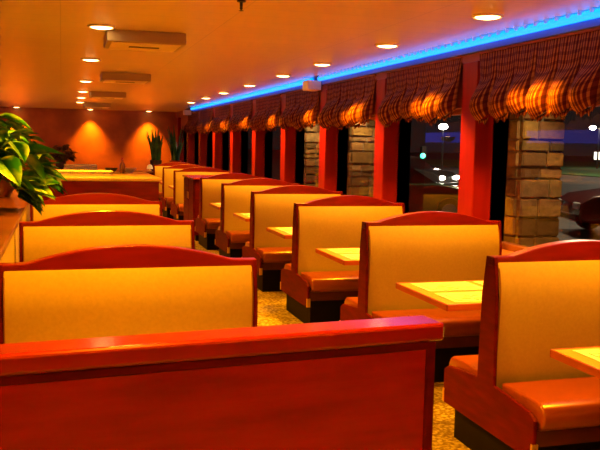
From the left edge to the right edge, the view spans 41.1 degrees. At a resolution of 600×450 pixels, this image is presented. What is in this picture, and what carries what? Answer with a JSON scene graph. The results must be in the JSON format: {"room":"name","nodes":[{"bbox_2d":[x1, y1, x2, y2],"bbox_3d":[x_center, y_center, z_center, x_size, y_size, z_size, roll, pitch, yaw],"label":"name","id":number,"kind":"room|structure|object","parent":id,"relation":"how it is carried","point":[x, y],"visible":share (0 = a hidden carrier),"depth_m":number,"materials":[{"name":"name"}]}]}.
{"room":"restaurant","nodes":[
{"label":"restaurant","id":0,"kind":"room"},
{"bbox_2d":[0,107,176,169],"bbox_3d":[-7.310,-2.185,24.099,7.750,2.620,0.150,-1,6,-17],"label":"wall","id":1,"kind":"structure","parent":0,"point":[101,138],"depth_m":24.36,"materials":[{"name":"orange paint"}]},
{"bbox_2d":[0,0,599,111],"bbox_3d":[-3.325,-2.123,10.688,7.750,0.100,27.700,-1,6,-17],"label":"ceiling","id":2,"kind":"structure","parent":0,"point":[43,43],"depth_m":7.07,"materials":[{"name":"paint"}]},
{"bbox_2d":[81,58,100,60],"bbox_3d":[-2.393,-1.887,9.155,0.224,0.024,0.224,-1,6,-17],"label":"recessed light","id":3,"kind":"object","parent":2,"relation":"in","point":[83,59],"visible":1,"depth_m":9.08,"materials":[{"name":"beige"}]},
{"bbox_2d":[83,102,110,107],"bbox_3d":[-5.097,-2.998,20.083,0.660,0.110,0.600,-1,6,-17],"label":"ceiling vent","id":4,"kind":"object","parent":2,"relation":"in","point":[86,105],"visible":0.95,"depth_m":19.82,"materials":[{"name":"metal"}]},
{"bbox_2d":[87,24,115,29],"bbox_3d":[-1.613,-1.605,6.502,0.224,0.024,0.224,-1,6,-17],"label":"recessed light","id":5,"kind":"object","parent":2,"relation":"in","point":[92,26],"visible":1,"depth_m":6.45,"materials":[{"name":"beige"}]},
{"bbox_2d":[89,91,125,98],"bbox_3d":[-3.733,-2.510,15.507,0.660,0.110,0.600,-1,6,-17],"label":"ceiling vent","id":6,"kind":"object","parent":2,"relation":"in","point":[93,94],"visible":1,"depth_m":15.25,"materials":[{"name":"metal"}]},
{"bbox_2d":[100,72,150,83],"bbox_3d":[-2.454,-2.053,11.217,0.660,0.110,0.600,-1,6,-17],"label":"ceiling vent","id":7,"kind":"object","parent":2,"relation":"in","point":[105,77],"visible":1,"depth_m":10.96,"materials":[{"name":"beige paint"}]},
{"bbox_2d":[103,29,185,51],"bbox_3d":[-1.371,-1.609,7.024,0.660,0.110,0.600,-1,6,-17],"label":"ceiling vent","id":8,"kind":"object","parent":2,"relation":"in","point":[117,39],"visible":0.99,"depth_m":6.78,"materials":[{"name":"beige paint"}]},
{"bbox_2d":[237,0,245,10],"bbox_3d":[-0.382,-1.427,5.209,0.060,0.070,0.058,-1,6,-17],"label":"sprinkler head","id":9,"kind":"object","parent":2,"relation":"attached to","point":[241,2],"visible":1,"depth_m":5.20},
{"bbox_2d":[275,74,290,76],"bbox_3d":[-0.228,-2.007,10.784,0.224,0.024,0.224,-1,6,-17],"label":"recessed light","id":10,"kind":"object","parent":2,"relation":"in","point":[279,75],"visible":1,"depth_m":10.72,"materials":[{"name":"beige"}]},
{"bbox_2d":[313,63,331,65],"bbox_3d":[0.255,-1.834,9.163,0.224,0.024,0.224,-1,6,-17],"label":"recessed light","id":11,"kind":"object","parent":2,"relation":"in","point":[315,64],"visible":1,"depth_m":9.10,"materials":[{"name":"beige"}]},
{"bbox_2d":[375,43,399,47],"bbox_3d":[0.800,-1.639,7.333,0.224,0.024,0.224,-1,6,-17],"label":"recessed light","id":12,"kind":"object","parent":2,"relation":"in","point":[381,45],"visible":1,"depth_m":7.27,"materials":[{"name":"beige"}]},
{"bbox_2d":[471,13,503,19],"bbox_3d":[1.315,-1.455,5.607,0.224,0.024,0.224,-1,6,-17],"label":"recessed light","id":13,"kind":"object","parent":2,"relation":"in","point":[481,16],"visible":1,"depth_m":5.55,"materials":[{"name":"beige"}]},
{"bbox_2d":[162,212,470,449],"bbox_3d":[-3.380,0.583,10.960,7.750,0.100,27.700,-1,6,-17],"label":"floor","id":14,"kind":"structure","parent":0,"point":[272,311],"depth_m":5.72,"materials":[{"name":"carpet"}]},
{"bbox_2d":[0,189,29,262],"bbox_3d":[-2.222,0.529,5.530,0.540,1.140,7.840,-1,6,-17],"label":"wall","id":15,"kind":"structure","parent":14,"relation":"on","point":[13,210],"depth_m":5.61,"materials":[{"name":"orange paint"}]},
{"bbox_2d":[0,177,14,196],"bbox_3d":[-2.913,-0.423,7.688,0.380,0.294,0.380,-1,6,-17],"label":"pot","id":16,"kind":"object","parent":15,"relation":"on","point":[6,189],"depth_m":7.60,"materials":[{"name":"orange ceramic"}]},
{"bbox_2d":[0,113,64,214],"bbox_3d":[-2.413,-0.463,6.062,1.056,0.788,1.139,-3,7,-38],"label":"pothos","id":17,"kind":"object","parent":15,"relation":"on","point":[29,183],"visible":1,"depth_m":6.01,"materials":[{"name":"green plant"}]},
{"bbox_2d":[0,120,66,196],"bbox_3d":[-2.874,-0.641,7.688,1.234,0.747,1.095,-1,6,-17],"label":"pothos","id":18,"kind":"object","parent":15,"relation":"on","point":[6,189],"visible":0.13,"depth_m":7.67,"materials":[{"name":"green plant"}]},
{"bbox_2d":[22,169,152,174],"bbox_3d":[-5.765,-1.097,22.342,4.990,0.870,0.980,-1,6,-17],"label":"ledge","id":19,"kind":"object","parent":14,"relation":"on","point":[146,171],"visible":0.02,"depth_m":22.26,"materials":[{"name":"red wood"}]},
{"bbox_2d":[55,161,65,168],"bbox_3d":[-6.597,-1.643,22.088,0.300,0.232,0.300,-1,6,-17],"label":"pot","id":20,"kind":"object","parent":19,"relation":"on","point":[60,165],"depth_m":21.96,"materials":[{"name":"brown ceramic"}]},
{"bbox_2d":[47,144,78,168],"bbox_3d":[-6.584,-1.879,22.051,0.949,0.710,0.964,-4,8,-42],"label":"bush","id":21,"kind":"object","parent":19,"relation":"on","point":[66,150],"visible":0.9,"depth_m":21.95,"materials":[{"name":"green plant"}]},
{"bbox_2d":[146,127,162,170],"bbox_3d":[-4.071,-2.160,22.721,0.478,1.238,0.464,4,7,29],"label":"snake plant","id":22,"kind":"object","parent":19,"relation":"on","point":[155,146],"visible":0.97,"depth_m":22.60,"materials":[{"name":"green plant"}]},
{"bbox_2d":[166,125,183,161],"bbox_3d":[-3.567,-2.195,22.858,0.531,1.299,0.452,3,6,14],"label":"snake plant","id":23,"kind":"object","parent":19,"relation":"on","point":[175,151],"visible":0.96,"depth_m":22.82,"materials":[{"name":"green plant"}]},
{"bbox_2d":[30,193,161,220],"bbox_3d":[-1.901,0.302,7.511,1.194,1.208,0.994,-1,6,-17],"label":"booth","id":24,"kind":"object","parent":14,"relation":"on","point":[82,202],"visible":0.26,"depth_m":7.41,"materials":[{"name":"red wood"}]},
{"bbox_2d":[42,172,161,200],"bbox_3d":[-2.671,-0.037,10.502,1.460,1.255,2.050,-1,6,-17],"label":"partition wall","id":25,"kind":"structure","parent":14,"relation":"on","point":[143,185],"depth_m":9.59,"materials":[{"name":"red wood"}]},
{"bbox_2d":[56,169,112,175],"bbox_3d":[-2.757,-0.666,10.173,0.720,0.058,0.480,-1,6,-17],"label":"serving tray","id":26,"kind":"object","parent":25,"relation":"on","point":[63,171],"visible":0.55,"depth_m":9.99,"materials":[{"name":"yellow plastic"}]},
{"bbox_2d":[60,172,161,181],"bbox_3d":[-2.659,-0.642,10.441,1.460,0.040,2.050,-1,6,-17],"label":"countertop","id":27,"kind":"structure","parent":25,"relation":"on","point":[116,176],"depth_m":9.64,"materials":[{"name":"orange laminate"}]},
{"bbox_2d":[105,168,117,172],"bbox_3d":[-2.629,-0.765,11.145,0.180,0.065,0.180,-1,6,-17],"label":"bowl","id":28,"kind":"object","parent":25,"relation":"on","point":[112,169],"visible":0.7,"depth_m":11.09,"materials":[{"name":"brown"}]},
{"bbox_2d":[120,158,124,172],"bbox_3d":[-2.451,-0.824,11.034,0.074,0.212,0.074,-1,6,-17],"label":"sauce bottle","id":29,"kind":"object","parent":25,"relation":"on","point":[122,165],"visible":0.94,"depth_m":11.01,"materials":[{"name":"brown glass"}]},
{"bbox_2d":[125,168,135,172],"bbox_3d":[-2.394,-0.772,11.267,0.180,0.065,0.180,-1,6,-17],"label":"bowl","id":30,"kind":"object","parent":25,"relation":"on","point":[128,170],"visible":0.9,"depth_m":11.21,"materials":[{"name":"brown ceramic"}]},
{"bbox_3d":[-3.056,-0.756,11.124,0.450,0.033,0.260,-1,6,-17],"label":"folded napkin","id":31,"kind":"object","parent":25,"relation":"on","visible":0},
{"bbox_2d":[64,167,96,169],"bbox_3d":[-3.053,-0.791,11.121,0.446,0.034,0.260,-1,6,-17],"label":"folded napkin","id":32,"kind":"object","parent":31,"relation":"on","point":[68,168],"visible":0.88,"depth_m":11.00,"materials":[{"name":"white fabric"}]},
{"bbox_2d":[64,164,96,166],"bbox_3d":[-3.050,-0.826,11.118,0.442,0.034,0.260,-1,6,-17],"label":"folded napkin","id":33,"kind":"object","parent":32,"relation":"on","point":[65,165],"visible":1,"depth_m":11.00,"materials":[{"name":"white fabric"}]},
{"bbox_2d":[19,210,194,261],"bbox_3d":[-1.353,0.499,5.671,1.194,1.208,0.994,-1,6,-17],"label":"booth","id":34,"kind":"object","parent":14,"relation":"on","point":[86,229],"visible":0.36,"depth_m":5.56,"materials":[{"name":"red wood"}]},
{"bbox_2d":[0,244,257,343],"bbox_3d":[-0.805,0.695,3.830,1.194,1.208,0.994,-1,6,-17],"label":"booth","id":35,"kind":"object","parent":14,"relation":"on","point":[123,289],"visible":0.52,"depth_m":3.72,"materials":[{"name":"red wood"}]},
{"bbox_2d":[153,162,188,211],"bbox_3d":[-3.048,-0.952,19.758,1.134,1.208,0.994,-1,6,-17],"label":"booth","id":36,"kind":"object","parent":14,"relation":"on","point":[157,169],"visible":0.17,"depth_m":19.56,"materials":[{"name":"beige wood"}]},
{"bbox_2d":[160,164,203,218],"bbox_3d":[-2.522,-0.764,17.995,1.134,1.208,0.994,-1,6,-17],"label":"booth","id":37,"kind":"object","parent":14,"relation":"on","point":[167,172],"visible":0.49,"depth_m":17.79,"materials":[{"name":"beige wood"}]},
{"bbox_2d":[182,175,212,240],"bbox_3d":[-1.470,-0.328,14.463,1.137,1.090,1.280,-1,6,-17],"label":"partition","id":38,"kind":"object","parent":14,"relation":"on","point":[191,182],"visible":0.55,"depth_m":13.94,"materials":[{"name":"red wood"}]},
{"bbox_2d":[170,167,229,219],"bbox_3d":[-1.996,-0.576,16.231,1.134,1.208,0.994,-1,6,-17],"label":"booth","id":39,"kind":"object","parent":14,"relation":"on","point":[177,207],"visible":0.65,"depth_m":16.04,"materials":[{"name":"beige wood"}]},
{"bbox_2d":[209,203,220,209],"bbox_3d":[-0.768,0.061,12.421,1.170,0.753,0.780,-1,6,-17],"label":"table","id":40,"kind":"object","parent":14,"relation":"on","point":[214,205],"visible":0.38,"depth_m":12.13,"materials":[{"name":"orange laminate"}]},
{"bbox_2d":[0,315,443,449],"bbox_3d":[-0.453,0.882,1.880,1.720,1.240,0.110,-1,6,-22],"label":"wall","id":41,"kind":"structure","parent":14,"relation":"on","point":[364,384],"depth_m":1.90,"materials":[{"name":"red wood"}]},
{"bbox_2d":[195,173,259,249],"bbox_3d":[-1.091,-0.252,13.194,1.134,1.208,0.994,-1,6,-17],"label":"booth","id":42,"kind":"object","parent":14,"relation":"on","point":[207,222],"visible":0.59,"depth_m":12.99,"materials":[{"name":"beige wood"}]},
{"bbox_2d":[233,213,249,221],"bbox_3d":[-0.244,0.248,10.664,1.170,0.753,0.780,-1,6,-17],"label":"table","id":43,"kind":"object","parent":14,"relation":"on","point":[245,218],"visible":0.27,"depth_m":10.38,"materials":[{"name":"orange laminate"}]},
{"bbox_2d":[215,178,299,257],"bbox_3d":[-0.568,-0.065,11.437,1.134,1.208,0.994,-1,6,-17],"label":"booth","id":44,"kind":"object","parent":14,"relation":"on","point":[232,234],"visible":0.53,"depth_m":11.25,"materials":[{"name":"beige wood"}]},
{"bbox_2d":[266,227,291,238],"bbox_3d":[0.280,0.435,8.906,1.170,0.753,0.780,-1,6,-17],"label":"table","id":45,"kind":"object","parent":14,"relation":"on","point":[273,230],"visible":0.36,"depth_m":8.64,"materials":[{"name":"orange laminate"}]},
{"bbox_2d":[276,227,291,230],"bbox_3d":[-0.038,0.043,8.964,0.430,0.003,0.300,-1,6,-17],"label":"placemat","id":46,"kind":"object","parent":45,"relation":"on","point":[279,228],"visible":0.29,"depth_m":8.96,"materials":[{"name":"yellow paper"}]},
{"bbox_2d":[242,185,342,291],"bbox_3d":[-0.044,0.122,9.680,1.134,1.208,0.994,-1,6,-17],"label":"booth","id":47,"kind":"object","parent":14,"relation":"on","point":[272,207],"visible":0.56,"depth_m":9.49,"materials":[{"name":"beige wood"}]},
{"bbox_2d":[315,248,359,264],"bbox_3d":[0.803,0.623,7.149,1.170,0.753,0.780,-1,6,-17],"label":"table","id":48,"kind":"object","parent":14,"relation":"on","point":[336,257],"visible":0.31,"depth_m":6.88,"materials":[{"name":"orange laminate"}]},
{"bbox_2d":[327,248,359,252],"bbox_3d":[0.485,0.230,7.207,0.430,0.003,0.300,-1,6,-17],"label":"placemat","id":49,"kind":"object","parent":48,"relation":"on","point":[338,250],"visible":0.71,"depth_m":7.19,"materials":[{"name":"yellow paper"}]},
{"bbox_2d":[339,254,359,258],"bbox_3d":[0.590,0.268,6.854,0.430,0.003,0.300,-1,6,-17],"label":"placemat","id":50,"kind":"object","parent":48,"relation":"on","point":[350,256],"visible":0.24,"depth_m":6.86,"materials":[{"name":"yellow paper"}]},
{"bbox_2d":[280,195,404,322],"bbox_3d":[0.480,0.309,7.923,1.134,1.208,0.994,-1,6,-17],"label":"booth","id":51,"kind":"object","parent":14,"relation":"on","point":[316,286],"visible":0.69,"depth_m":7.75,"materials":[{"name":"beige leather"}]},
{"bbox_2d":[339,211,501,381],"bbox_3d":[1.004,0.497,6.166,1.134,1.208,0.994,-1,6,-17],"label":"booth","id":52,"kind":"object","parent":14,"relation":"on","point":[423,246],"visible":0.59,"depth_m":6.02,"materials":[{"name":"red wood"}]},
{"bbox_2d":[396,280,483,310],"bbox_3d":[1.327,0.810,5.392,1.170,0.753,0.780,-1,6,-17],"label":"table","id":53,"kind":"object","parent":14,"relation":"on","point":[430,297],"visible":0.3,"depth_m":5.11,"materials":[{"name":"orange laminate"}]},
{"bbox_2d":[410,282,482,290],"bbox_3d":[1.009,0.417,5.450,0.430,0.003,0.300,-1,6,-17],"label":"placemat","id":54,"kind":"object","parent":53,"relation":"on","point":[437,286],"visible":0.98,"depth_m":5.44,"materials":[{"name":"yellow paper"}]},
{"bbox_2d":[421,284,472,289],"bbox_3d":[1.013,0.418,5.434,0.351,0.001,0.193,-1,6,-17],"label":"tile","id":55,"kind":"object","parent":54,"relation":"on","point":[426,286],"depth_m":5.42,"materials":[{"name":"yellow"}]},
{"bbox_2d":[434,291,481,301],"bbox_3d":[1.114,0.455,5.097,0.430,0.003,0.300,-1,6,-17],"label":"placemat","id":56,"kind":"object","parent":53,"relation":"on","point":[453,296],"visible":0.69,"depth_m":5.08,"materials":[{"name":"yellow paper"}]},
{"bbox_2d":[448,294,479,300],"bbox_3d":[1.118,0.456,5.081,0.351,0.001,0.193,-1,6,-17],"label":"tile","id":57,"kind":"object","parent":56,"relation":"on","point":[456,297],"depth_m":5.05,"materials":[{"name":"yellow"}]},
{"bbox_2d":[442,240,599,449],"bbox_3d":[1.527,0.684,4.409,1.134,1.208,0.994,-1,6,-17],"label":"booth","id":58,"kind":"object","parent":14,"relation":"on","point":[512,394],"visible":0.99,"depth_m":4.23,"materials":[{"name":"beige leather"}]},
{"bbox_2d":[550,346,599,378],"bbox_3d":[1.851,0.997,3.635,1.170,0.753,0.780,-1,6,-17],"label":"table","id":59,"kind":"object","parent":14,"relation":"on","point":[585,364],"visible":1,"depth_m":3.65,"materials":[{"name":"orange laminate"}]},
{"bbox_2d":[572,348,599,361],"bbox_3d":[1.533,0.605,3.693,0.430,0.003,0.300,-1,6,-17],"label":"placemat","id":60,"kind":"object","parent":59,"relation":"on","point":[594,354],"visible":1,"depth_m":3.72,"materials":[{"name":"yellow paper"}]},
{"bbox_2d":[181,65,462,129],"bbox_3d":[0.242,-0.804,11.891,0.250,2.620,27.700,-1,6,-17],"label":"wall","id":61,"kind":"structure","parent":0,"point":[459,98],"depth_m":9.30,"materials":[{"name":"red paint"}]},
{"bbox_2d":[177,118,183,161],"bbox_3d":[-3.696,-2.082,24.705,0.180,2.440,0.270,-1,6,-17],"label":"trim","id":62,"kind":"structure","parent":61,"relation":"attached to","point":[178,119],"depth_m":24.55,"materials":[{"name":"red wood"}]},
{"bbox_2d":[183,110,190,114],"bbox_3d":[-3.080,-3.067,21.831,0.198,0.130,0.260,-1,6,-17],"label":"box","id":63,"kind":"object","parent":61,"relation":"attached to","point":[185,112],"visible":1,"depth_m":21.71,"materials":[{"name":"beige plastic"}]},
{"bbox_2d":[184,131,194,162],"bbox_3d":[-3.225,-2.199,23.687,0.145,1.225,2.185,-1,6,-17],"label":"window","id":64,"kind":"structure","parent":61,"relation":"in","point":[185,133],"depth_m":24.58,"materials":[{"name":"black glass"}]},
{"bbox_2d":[187,116,194,163],"bbox_3d":[-3.114,-1.873,22.750,0.180,2.440,0.270,-1,6,-17],"label":"trim","id":65,"kind":"structure","parent":61,"relation":"attached to","point":[190,137],"depth_m":22.60,"materials":[{"name":"red paint"}]},
{"bbox_2d":[184,111,198,133],"bbox_3d":[-2.973,-2.746,21.616,0.194,0.610,1.736,-1,6,-17],"label":"valance","id":66,"kind":"object","parent":61,"relation":"attached to","point":[192,121],"visible":0.97,"depth_m":21.46,"materials":[{"name":"fabric"}]},
{"bbox_2d":[194,131,198,164],"bbox_3d":[-2.643,-1.990,21.732,0.145,1.225,2.185,-1,6,-17],"label":"window","id":67,"kind":"structure","parent":61,"relation":"in","point":[196,140],"depth_m":22.63,"materials":[{"name":"black glass"}]},
{"bbox_2d":[198,114,206,166],"bbox_3d":[-2.531,-1.665,20.796,0.180,2.440,0.270,-1,6,-17],"label":"trim","id":68,"kind":"structure","parent":61,"relation":"attached to","point":[202,147],"depth_m":20.65,"materials":[{"name":"red paint"}]},
{"bbox_2d":[195,108,212,134],"bbox_3d":[-2.390,-2.522,19.663,0.191,0.640,1.736,-1,6,-17],"label":"valance","id":69,"kind":"object","parent":61,"relation":"attached to","point":[202,127],"visible":1,"depth_m":19.47,"materials":[{"name":"fabric"}]},
{"bbox_2d":[207,130,212,167],"bbox_3d":[-2.061,-1.782,19.778,0.145,1.225,2.185,-1,6,-17],"label":"window","id":70,"kind":"structure","parent":61,"relation":"in","point":[210,134],"depth_m":20.68,"materials":[{"name":"black glass"}]},
{"bbox_2d":[212,111,221,169],"bbox_3d":[-1.949,-1.457,18.842,0.180,2.440,0.270,-1,6,-17],"label":"trim","id":71,"kind":"structure","parent":61,"relation":"attached to","point":[217,138],"depth_m":18.69,"materials":[{"name":"red wood"}]},
{"bbox_2d":[209,104,229,133],"bbox_3d":[-1.806,-2.318,17.710,0.191,0.632,1.735,-1,6,-17],"label":"valance","id":72,"kind":"object","parent":61,"relation":"attached to","point":[218,124],"visible":0.99,"depth_m":17.57,"materials":[{"name":"fabric"}]},
{"bbox_2d":[222,130,228,170],"bbox_3d":[-1.478,-1.573,17.824,0.145,1.225,2.185,-1,6,-17],"label":"window","id":73,"kind":"structure","parent":61,"relation":"in","point":[225,135],"depth_m":18.73,"materials":[{"name":"black glass"}]},
{"bbox_2d":[230,107,240,172],"bbox_3d":[-1.366,-1.248,16.887,0.180,2.440,0.270,-1,6,-17],"label":"trim","id":74,"kind":"structure","parent":61,"relation":"attached to","point":[235,138],"depth_m":16.74,"materials":[{"name":"red wood"}]},
{"bbox_2d":[226,100,251,132],"bbox_3d":[-1.220,-2.115,15.756,0.180,0.621,1.736,-1,6,-17],"label":"valance","id":75,"kind":"object","parent":61,"relation":"attached to","point":[240,120],"visible":1,"depth_m":15.58,"materials":[{"name":"fabric"}]},
{"bbox_2d":[241,127,264,173],"bbox_3d":[-0.895,-1.365,15.869,0.145,1.225,2.185,-1,6,-17],"label":"window","id":76,"kind":"structure","parent":61,"relation":"in","point":[244,135],"depth_m":16.77,"materials":[{"name":"black glass"}]},
{"bbox_2d":[191,78,316,111],"bbox_3d":[-1.351,-2.539,16.293,0.101,0.109,10.850,-1,6,-17],"label":"tube","id":77,"kind":"object","parent":61,"relation":"attached to","point":[297,85],"visible":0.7,"depth_m":14.31,"materials":[{"name":"blue"}]},
{"bbox_2d":[252,103,264,177],"bbox_3d":[-0.784,-1.040,14.933,0.180,2.440,0.270,-1,6,-17],"label":"trim","id":78,"kind":"structure","parent":61,"relation":"attached to","point":[258,138],"depth_m":14.79,"materials":[{"name":"red wood"}]},
{"bbox_2d":[249,94,280,132],"bbox_3d":[-0.636,-1.902,13.802,0.176,0.632,1.736,-1,6,-17],"label":"valance","id":79,"kind":"object","parent":61,"relation":"attached to","point":[267,114],"visible":1,"depth_m":13.62,"materials":[{"name":"fabric"}]},
{"bbox_2d":[264,125,295,178],"bbox_3d":[-0.313,-1.157,13.915,0.145,1.225,2.185,-1,6,-17],"label":"window","id":80,"kind":"structure","parent":61,"relation":"in","point":[269,135],"depth_m":14.82,"materials":[{"name":"black glass"}]},
{"bbox_2d":[280,97,295,183],"bbox_3d":[-0.201,-0.832,12.978,0.180,2.440,0.270,-1,6,-17],"label":"trim","id":81,"kind":"structure","parent":61,"relation":"attached to","point":[288,138],"depth_m":12.83,"materials":[{"name":"red paint"}]},
{"bbox_2d":[279,89,319,131],"bbox_3d":[-0.053,-1.693,11.847,0.178,0.633,1.736,-1,6,-17],"label":"valance","id":82,"kind":"object","parent":61,"relation":"attached to","point":[301,109],"visible":0.95,"depth_m":11.68,"materials":[{"name":"fabric"}]},
{"bbox_2d":[303,80,320,90],"bbox_3d":[0.159,-1.909,10.962,0.198,0.130,0.260,-1,6,-17],"label":"box","id":83,"kind":"object","parent":61,"relation":"attached to","point":[309,85],"visible":0.98,"depth_m":10.85,"materials":[{"name":"beige plastic"}]},
{"bbox_2d":[295,120,337,184],"bbox_3d":[0.270,-0.949,11.960,0.145,1.225,2.185,-1,6,-17],"label":"window","id":84,"kind":"structure","parent":61,"relation":"in","point":[300,136],"depth_m":12.87,"materials":[{"name":"black glass"}]},
{"bbox_2d":[318,89,337,190],"bbox_3d":[0.381,-0.624,11.024,0.180,2.440,0.270,-1,6,-17],"label":"trim","id":85,"kind":"structure","parent":61,"relation":"attached to","point":[328,143],"depth_m":10.88,"materials":[{"name":"red wood"}]},
{"bbox_2d":[176,52,479,117],"bbox_3d":[0.156,-2.017,11.737,0.180,0.180,27.700,-1,6,-17],"label":"trim","id":86,"kind":"structure","parent":61,"relation":"attached to","point":[472,57],"depth_m":8.93,"materials":[{"name":"red"}]},
{"bbox_2d":[318,74,375,130],"bbox_3d":[0.523,-1.482,9.891,0.190,0.637,1.735,-1,6,-17],"label":"valance","id":87,"kind":"object","parent":61,"relation":"attached to","point":[349,101],"visible":1,"depth_m":9.71,"materials":[{"name":"fabric"}]},
{"bbox_2d":[337,116,398,194],"bbox_3d":[0.852,-0.740,10.006,0.145,1.225,2.185,-1,6,-17],"label":"window","id":88,"kind":"structure","parent":61,"relation":"in","point":[342,159],"depth_m":10.91,"materials":[{"name":"black glass"}]},
{"bbox_2d":[373,78,398,202],"bbox_3d":[0.964,-0.415,9.069,0.180,2.440,0.270,-1,6,-17],"label":"trim","id":89,"kind":"structure","parent":61,"relation":"attached to","point":[386,140],"depth_m":8.93,"materials":[{"name":"red wood"}]},
{"bbox_2d":[377,56,461,128],"bbox_3d":[1.115,-1.279,7.940,0.171,0.628,1.735,-1,6,-17],"label":"valance","id":90,"kind":"object","parent":61,"relation":"attached to","point":[429,90],"visible":1,"depth_m":7.75,"materials":[{"name":"fabric"}]},
{"bbox_2d":[396,109,493,212],"bbox_3d":[1.435,-0.532,8.052,0.145,1.225,2.185,-1,6,-17],"label":"window","id":91,"kind":"structure","parent":61,"relation":"in","point":[404,141],"depth_m":8.95,"materials":[{"name":"black glass"}]},
{"bbox_2d":[317,7,599,84],"bbox_3d":[1.892,-1.375,5.373,0.123,0.110,11.450,-1,6,-17],"label":"tube","id":92,"kind":"object","parent":61,"relation":"attached to","point":[582,20],"visible":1,"depth_m":6.62,"materials":[{"name":"blue"}]},
{"bbox_2d":[457,61,493,219],"bbox_3d":[1.546,-0.207,7.115,0.180,2.440,0.270,-1,6,-17],"label":"trim","id":93,"kind":"structure","parent":61,"relation":"attached to","point":[476,139],"depth_m":6.98,"materials":[{"name":"red wood"}]},
{"bbox_2d":[502,249,512,254],"bbox_3d":[0.198,-0.314,11.931,0.380,0.035,27.700,-1,6,-17],"label":"trim","id":94,"kind":"structure","parent":61,"relation":"attached to","point":[504,252],"depth_m":6.67,"materials":[{"name":"brown wood"}]},
{"bbox_2d":[469,26,599,124],"bbox_3d":[1.695,-1.073,5.985,0.182,0.623,1.737,-1,6,-17],"label":"valance","id":95,"kind":"object","parent":61,"relation":"attached to","point":[556,74],"visible":1,"depth_m":5.82,"materials":[{"name":"fabric"}]},
{"bbox_2d":[490,101,599,251],"bbox_3d":[2.017,-0.324,6.097,0.145,1.225,2.185,-1,6,-17],"label":"window","id":96,"kind":"structure","parent":61,"relation":"in","point":[501,129],"depth_m":7.00,"materials":[{"name":"black glass"}]},
{"label":"outside","id":97,"kind":"structure","parent":0,"visible":0},
{"bbox_2d":[212,149,599,240],"bbox_3d":[50.033,-8.976,118.846,156.240,0.200,320.000,-1,6,-17],"label":"ground","id":98,"kind":"structure","parent":97,"point":[568,229],"depth_m":48.76,"materials":[{"name":"grey asphalt"}]},
{"bbox_2d":[420,146,425,160],"bbox_3d":[9.884,-5.371,64.366,0.500,1.900,0.595,-1,6,-17],"label":"traffic light","id":99,"kind":"object","parent":98,"relation":"on","point":[422,148],"visible":0.89,"depth_m":64.24,"materials":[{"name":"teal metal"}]},
{"bbox_2d":[408,167,457,212],"bbox_3d":[2.173,-0.842,19.859,4.490,1.480,1.810,1,6,0],"label":"parked car","id":100,"kind":"object","parent":98,"relation":"on","point":[425,194],"visible":0.19,"depth_m":19.00,"materials":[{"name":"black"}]},
{"bbox_2d":[410,156,458,185],"bbox_3d":[4.219,-2.135,33.131,4.490,1.480,1.810,6,7,37],"label":"parked car","id":101,"kind":"object","parent":98,"relation":"on","point":[436,175],"visible":0.22,"depth_m":32.00,"materials":[{"name":"grey metal"}]},
{"bbox_2d":[439,124,447,169],"bbox_3d":[11.513,-6.286,64.647,0.720,3.730,0.720,-1,6,-17],"label":"street lamp","id":102,"kind":"object","parent":98,"relation":"on","point":[441,126],"visible":0.96,"depth_m":64.52,"materials":[{"name":"grey metal"}]},
{"bbox_2d":[424,159,599,176],"bbox_3d":[41.883,-5.372,80.089,54.000,0.049,90.000,-1,6,-17],"label":"lawn","id":103,"kind":"structure","parent":98,"relation":"on","point":[569,167],"depth_m":84.15,"materials":[{"name":"green plant"}]},
{"bbox_2d":[589,126,599,168],"bbox_3d":[29.570,-7.660,79.322,1.936,4.260,0.636,1,6,0],"label":"street lamp","id":104,"kind":"object","parent":103,"relation":"on","point":[590,127],"visible":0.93,"depth_m":79.20,"materials":[{"name":"grey metal"}]},
{"bbox_2d":[594,152,599,161],"bbox_3d":[31.858,-6.826,84.289,2.000,1.700,0.200,-1,6,-17],"label":"lit sign","id":105,"kind":"object","parent":103,"relation":"on","point":[595,153],"visible":0.75,"depth_m":83.96,"materials":[{"name":"white plastic"}]},
{"bbox_2d":[559,188,599,229],"bbox_3d":[8.176,-0.529,17.955,4.490,1.480,1.810,1,6,0],"label":"parked car","id":106,"kind":"object","parent":98,"relation":"on","point":[582,207],"visible":0.78,"depth_m":17.39,"materials":[{"name":"red metal"}]},
{"bbox_3d":[1.040,0.508,12.951,1.840,0.130,36.000,-1,6,-17],"label":"pavement","id":107,"kind":"object","parent":98,"relation":"on","visible":0},
{"bbox_2d":[304,124,319,186],"bbox_3d":[0.243,-1.101,14.320,0.580,2.765,0.830,-1,6,-17],"label":"stone pillar","id":108,"kind":"structure","parent":107,"relation":"on","point":[312,136],"depth_m":13.88,"materials":[{"name":"stone"}]},
{"bbox_2d":[347,121,374,196],"bbox_3d":[0.896,-0.867,12.127,0.580,2.765,0.829,-1,6,-17],"label":"stone pillar","id":109,"kind":"structure","parent":107,"relation":"on","point":[361,140],"depth_m":11.71,"materials":[{"name":"stone"}]},
{"bbox_2d":[504,111,565,246],"bbox_3d":[2.156,-0.399,7.727,0.480,2.765,0.630,-1,6,-17],"label":"stone pillar","id":110,"kind":"structure","parent":107,"relation":"on","point":[535,157],"depth_m":7.44,"materials":[{"name":"stone"}]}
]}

